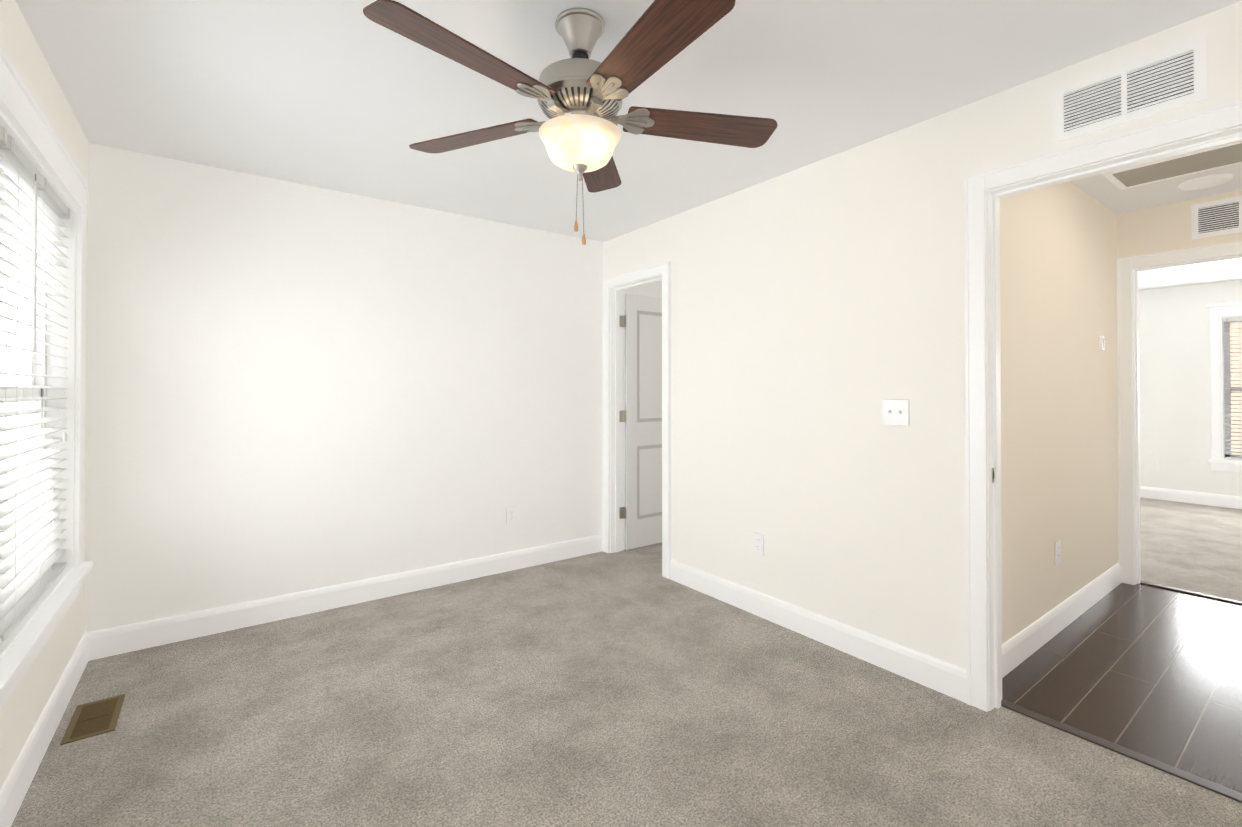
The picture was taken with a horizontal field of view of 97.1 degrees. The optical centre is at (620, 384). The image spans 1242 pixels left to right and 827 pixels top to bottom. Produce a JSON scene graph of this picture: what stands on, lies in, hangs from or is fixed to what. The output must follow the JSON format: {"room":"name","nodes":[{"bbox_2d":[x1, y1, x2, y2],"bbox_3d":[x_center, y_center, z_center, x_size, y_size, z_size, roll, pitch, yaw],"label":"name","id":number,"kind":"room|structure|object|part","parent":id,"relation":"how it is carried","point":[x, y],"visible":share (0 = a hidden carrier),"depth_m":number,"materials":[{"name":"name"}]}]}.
{"room":"empty bedroom","nodes":[
{"label":"empty bedroom","id":0,"kind":"room"},
{"bbox_2d":[0,0,88,789],"bbox_3d":[-1.324,0.062,0.842,0.150,2.440,4.470,0,-1,-36],"label":"wall","id":1,"kind":"structure","parent":0,"point":[22,709],"depth_m":1.94,"materials":[{"name":"beige paint"}]},
{"bbox_2d":[0,631,91,826],"bbox_3d":[-1.258,1.217,0.882,0.015,0.130,4.230,0,-1,-36],"label":"baseboard","id":2,"kind":"structure","parent":1,"relation":"attached to","point":[14,789],"depth_m":1.88,"materials":[{"name":"white wood"}]},
{"bbox_2d":[0,41,92,709],"bbox_3d":[-1.852,-0.003,1.640,0.148,1.807,1.976,0,-1,-36],"label":"window","id":3,"kind":"structure","parent":1,"relation":"in","point":[24,642],"depth_m":2.32,"materials":[{"name":"white wood"}]},
{"bbox_2d":[0,201,47,489],"bbox_3d":[-1.924,0.008,1.587,0.060,1.530,1.770,0,-1,-36],"label":"window unit","id":4,"kind":"structure","parent":3,"relation":"attached to","point":[29,368],"depth_m":2.24,"materials":[{"name":"white"}]},
{"bbox_2d":[0,125,70,644],"bbox_3d":[-1.864,0.006,1.631,0.072,1.526,1.762,0,-1,-36],"label":"window blinds","id":5,"kind":"object","parent":3,"relation":"attached to","point":[34,209],"visible":1,"depth_m":1.91,"materials":[{"name":"white plastic"}]},
{"bbox_2d":[85,143,661,632],"bbox_3d":[-0.799,0.087,3.934,4.370,2.440,0.120,0,-1,-36],"label":"wall","id":6,"kind":"structure","parent":0,"point":[293,387],"depth_m":3.15,"materials":[{"name":"beige paint"}]},
{"bbox_2d":[92,534,602,659],"bbox_3d":[-1.314,1.238,3.461,2.930,0.130,0.015,0,-1,-36],"label":"baseboard","id":7,"kind":"structure","parent":6,"relation":"attached to","point":[122,639],"depth_m":3.14,"materials":[{"name":"white wood"}]},
{"bbox_2d":[506,506,515,523],"bbox_3d":[-0.773,0.921,3.868,0.072,0.117,0.007,0,-1,-36],"label":"outlet","id":8,"kind":"object","parent":6,"relation":"attached to","point":[510,515],"visible":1,"depth_m":3.86,"materials":[{"name":"white plastic"}]},
{"bbox_2d":[11,543,1241,826],"bbox_3d":[0.433,1.322,2.131,4.520,0.060,4.470,0,-1,-36],"label":"floor","id":9,"kind":"structure","parent":0,"point":[609,689],"depth_m":2.03,"materials":[{"name":"beige carpet"}]},
{"bbox_2d":[60,694,124,744],"bbox_3d":[-2.038,1.290,2.126,0.145,0.006,0.300,0,-1,-36],"label":"floor vent","id":10,"kind":"object","parent":9,"relation":"in","point":[94,718],"visible":1,"depth_m":2.11,"materials":[{"name":"brown metal"}]},
{"bbox_2d":[15,0,1241,290],"bbox_3d":[2.722,-1.189,3.277,9.540,0.100,5.380,0,-1,-36],"label":"ceiling","id":11,"kind":"structure","parent":0,"point":[347,96],"depth_m":2.10,"materials":[{"name":"paint"}]},
{"bbox_2d":[363,0,777,244],"bbox_3d":[-0.109,-0.799,1.714,1.310,0.705,1.247,0,-1,-30],"label":"fan","id":12,"kind":"object","parent":11,"relation":"hanging from","point":[658,35],"depth_m":1.64,"materials":[{"name":"brown wood"}]},
{"bbox_3d":[-0.369,-0.862,1.480,0.147,0.043,0.609,0,-1,42],"label":"fan blade","id":13,"kind":"part","parent":12,"relation":"part of","materials":[{"name":"brown wood"}]},
{"bbox_3d":[-0.461,-0.859,1.894,0.609,0.043,0.147,0,-1,24],"label":"fan blade","id":14,"kind":"part","parent":12,"relation":"part of","materials":[{"name":"brown wood"}]},
{"bbox_3d":[-0.131,-0.924,1.751,0.270,0.150,0.270,0,-1,-36],"label":"fan motor housing","id":15,"kind":"part","parent":12,"relation":"part of","materials":[{"name":"silver metal"}]},
{"bbox_3d":[-0.131,-0.648,1.748,0.140,0.405,0.140,0,-1,-36],"label":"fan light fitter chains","id":16,"kind":"part","parent":12,"relation":"part of","materials":[{"name":"silver metal"}]},
{"bbox_3d":[-0.131,-0.746,1.749,0.262,0.103,0.262,0,-1,-36],"label":"fan light bowl","id":17,"kind":"part","parent":12,"relation":"part of","materials":[{"name":"white glass"}]},
{"bbox_3d":[-0.131,-1.073,1.752,0.160,0.155,0.160,0,-1,-36],"label":"fan canopy and rod","id":18,"kind":"part","parent":12,"relation":"part of","materials":[{"name":"silver metal"}]},
{"bbox_3d":[-0.096,-0.857,2.109,0.147,0.043,0.609,0,0,6],"label":"fan blade","id":19,"kind":"part","parent":12,"relation":"part of","materials":[{"name":"brown wood"}]},
{"bbox_3d":[0.221,-0.860,1.829,0.609,0.043,0.147,0,0,-12],"label":"fan blade","id":20,"kind":"part","parent":12,"relation":"part of","materials":[{"name":"brown wood"}]},
{"bbox_2d":[1103,140,1241,189],"bbox_3d":[2.965,-1.139,2.797,0.380,0.008,0.700,0,-1,-36],"label":"attic hatch","id":21,"kind":"object","parent":11,"relation":"in","point":[1212,158],"visible":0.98,"depth_m":2.86,"materials":[{"name":"white wood"}]},
{"bbox_2d":[1178,174,1232,189],"bbox_3d":[3.271,-1.130,3.072,0.210,0.021,0.210,0,-1,-36],"label":"ceiling light","id":22,"kind":"object","parent":11,"relation":"attached to","point":[1208,181],"visible":1,"depth_m":3.04,"materials":[{"name":"white glass"}]},
{"bbox_2d":[603,1,1241,669],"bbox_3d":[1.165,0.077,2.682,0.120,2.440,4.230,0,-1,-36],"label":"wall","id":23,"kind":"structure","parent":0,"point":[817,311],"depth_m":2.67,"materials":[{"name":"beige paint"}]},
{"bbox_2d":[603,261,670,578],"bbox_3d":[0.153,0.239,4.050,0.166,2.137,0.779,0,-1,-36],"label":"trim","id":24,"kind":"structure","parent":23,"relation":"attached to","point":[614,287],"depth_m":4.27,"materials":[{"name":"white wood"}]},
{"bbox_2d":[619,293,661,549],"bbox_3d":[0.248,0.290,4.483,0.664,2.018,0.038,0,-1,-36],"label":"closet door","id":25,"kind":"structure","parent":23,"relation":"in","point":[640,416],"depth_m":4.41,"materials":[{"name":"white wood"}]},
{"bbox_2d":[753,533,763,555],"bbox_3d":[0.775,0.900,3.096,0.007,0.117,0.072,0,-1,-36],"label":"outlet","id":26,"kind":"object","parent":23,"relation":"attached to","point":[758,543],"visible":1,"depth_m":3.09,"materials":[{"name":"white plastic"}]},
{"bbox_2d":[670,559,966,702],"bbox_3d":[0.871,1.234,2.958,0.015,0.130,1.810,0,-1,-36],"label":"baseboard","id":27,"kind":"structure","parent":23,"relation":"attached to","point":[940,676],"depth_m":2.69,"materials":[{"name":"white wood"}]},
{"bbox_2d":[883,399,908,425],"bbox_3d":[1.234,0.125,2.471,0.018,0.118,0.118,0,-1,-36],"label":"toggle light switch","id":28,"kind":"object","parent":23,"relation":"attached to","point":[895,411],"visible":1,"depth_m":2.47,"materials":[{"name":"white plastic"}]},
{"bbox_2d":[964,99,1241,711],"bbox_3d":[1.751,0.222,1.888,0.166,2.137,0.964,0,-1,-36],"label":"door frame","id":29,"kind":"structure","parent":23,"relation":"attached to","point":[985,192],"depth_m":2.19,"materials":[{"name":"white wood"}]},
{"bbox_2d":[992,468,993,482],"bbox_3d":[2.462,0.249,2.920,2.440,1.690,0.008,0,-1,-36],"label":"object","id":30,"kind":"structure","parent":29,"relation":"attached to","point":[992,475],"depth_m":2.19,"materials":[{"name":"grey metal"}]},
{"bbox_2d":[1054,35,1206,142],"bbox_3d":[1.703,-0.985,1.856,0.010,0.195,0.385,0,-1,-36],"label":"air vent","id":31,"kind":"object","parent":23,"relation":"in","point":[1168,79],"visible":1,"depth_m":1.84,"materials":[{"name":"white metal"}]},
{"bbox_2d":[1000,181,1118,643],"bbox_3d":[2.369,0.079,3.030,2.230,2.440,0.120,0,-1,-36],"label":"wall","id":32,"kind":"structure","parent":0,"point":[1059,380],"depth_m":2.91,"materials":[{"name":"beige paint"}]},
{"bbox_2d":[1055,540,1060,564],"bbox_3d":[2.314,0.888,2.904,0.072,0.117,0.007,0,-1,-36],"label":"outlet","id":33,"kind":"object","parent":32,"relation":"attached to","point":[1057,553],"visible":1,"depth_m":2.90,"materials":[{"name":"white plastic"}]},
{"bbox_2d":[1002,562,1120,677],"bbox_3d":[2.409,1.234,2.966,2.230,0.130,0.015,0,-1,-36],"label":"baseboard","id":34,"kind":"structure","parent":32,"relation":"attached to","point":[1025,643],"depth_m":2.85,"materials":[{"name":"white wood"}]},
{"bbox_2d":[1099,336,1104,349],"bbox_3d":[2.984,-0.258,3.403,0.040,0.084,0.017,0,-1,-36],"label":"thermostat","id":35,"kind":"object","parent":32,"relation":"attached to","point":[1101,342],"visible":1,"depth_m":3.39,"materials":[{"name":"white plastic"}]},
{"bbox_2d":[1002,583,1241,792],"bbox_3d":[2.447,1.329,2.972,2.360,0.060,2.950,0,-1,-36],"label":"floor","id":36,"kind":"structure","parent":0,"point":[1153,672],"depth_m":2.42,"materials":[{"name":"brown wood"}]},
{"bbox_2d":[1001,699,1241,802],"bbox_3d":[1.783,1.287,1.904,0.050,0.007,0.850,0,-1,-36],"label":"threshold strip","id":37,"kind":"object","parent":36,"relation":"on","point":[1180,773],"depth_m":1.91,"materials":[{"name":"brown"}]},
{"bbox_2d":[1140,581,1241,604],"bbox_3d":[3.658,1.297,3.294,0.050,0.009,0.850,0,-1,-36],"label":"threshold strip","id":38,"kind":"object","parent":36,"relation":"on","point":[1142,582],"depth_m":3.41,"materials":[{"name":"brown"}]},
{"bbox_2d":[1117,190,1241,258],"bbox_3d":[3.676,0.081,3.238,0.120,2.440,4.200,0,-1,-36],"label":"wall","id":39,"kind":"structure","parent":0,"point":[1158,229],"depth_m":3.47,"materials":[{"name":"beige paint"}]},
{"bbox_2d":[1117,241,1241,584],"bbox_3d":[3.638,0.233,3.289,0.166,2.137,0.964,0,-1,-36],"label":"door frame","id":40,"kind":"structure","parent":39,"relation":"attached to","point":[1129,269],"depth_m":3.59,"materials":[{"name":"white wood"}]},
{"bbox_2d":[1192,196,1241,238],"bbox_3d":[3.625,-0.999,3.209,0.010,0.210,0.400,0,-1,-36],"label":"air vent","id":41,"kind":"object","parent":39,"relation":"in","point":[1217,217],"visible":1,"depth_m":3.28,"materials":[{"name":"white metal"}]},
{"bbox_2d":[1138,280,1241,496],"bbox_3d":[6.873,0.100,5.600,0.150,2.440,4.200,0,-1,-36],"label":"wall","id":42,"kind":"structure","parent":0,"point":[1174,384],"depth_m":6.21,"materials":[{"name":"paint"}]},
{"bbox_2d":[1151,459,1159,469],"bbox_3d":[6.204,0.926,6.367,0.007,0.117,0.072,0,-1,-36],"label":"outlet","id":43,"kind":"object","parent":42,"relation":"attached to","point":[1155,464],"visible":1,"depth_m":6.37,"materials":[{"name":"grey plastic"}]},
{"bbox_2d":[1140,486,1241,508],"bbox_3d":[6.806,1.255,5.542,0.015,0.130,3.960,0,-1,-36],"label":"baseboard","id":44,"kind":"structure","parent":42,"relation":"attached to","point":[1218,500],"depth_m":6.12,"materials":[{"name":"white wood"}]},
{"bbox_2d":[1207,302,1241,472],"bbox_3d":[6.820,0.029,5.624,0.188,1.807,1.088,0,-1,-36],"label":"window","id":45,"kind":"structure","parent":42,"relation":"in","point":[1219,313],"depth_m":5.97,"materials":[{"name":"white"}]},
{"bbox_2d":[1223,317,1241,459],"bbox_3d":[6.819,0.038,5.623,0.062,1.526,0.862,0,-1,-36],"label":"window blinds","id":46,"kind":"object","parent":45,"relation":"attached to","point":[1227,320],"visible":0.94,"depth_m":5.90,"materials":[{"name":"white plastic"}]},
{"bbox_2d":[1140,497,1241,600],"bbox_3d":[5.309,1.341,4.434,3.980,0.060,4.200,0,-1,-36],"label":"floor","id":47,"kind":"structure","parent":0,"point":[1192,547],"depth_m":4.42,"materials":[{"name":"beige carpet"}]},
{"label":"outside","id":48,"kind":"structure","parent":0,"visible":0},
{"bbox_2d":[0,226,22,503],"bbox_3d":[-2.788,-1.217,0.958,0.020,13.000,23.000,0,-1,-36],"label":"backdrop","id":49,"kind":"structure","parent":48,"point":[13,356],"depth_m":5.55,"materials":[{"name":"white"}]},
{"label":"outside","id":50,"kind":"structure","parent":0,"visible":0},
{"bbox_2d":[1230,322,1241,454],"bbox_3d":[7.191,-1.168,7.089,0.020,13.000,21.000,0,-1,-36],"label":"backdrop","id":51,"kind":"structure","parent":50,"point":[1235,382],"depth_m":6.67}
]}

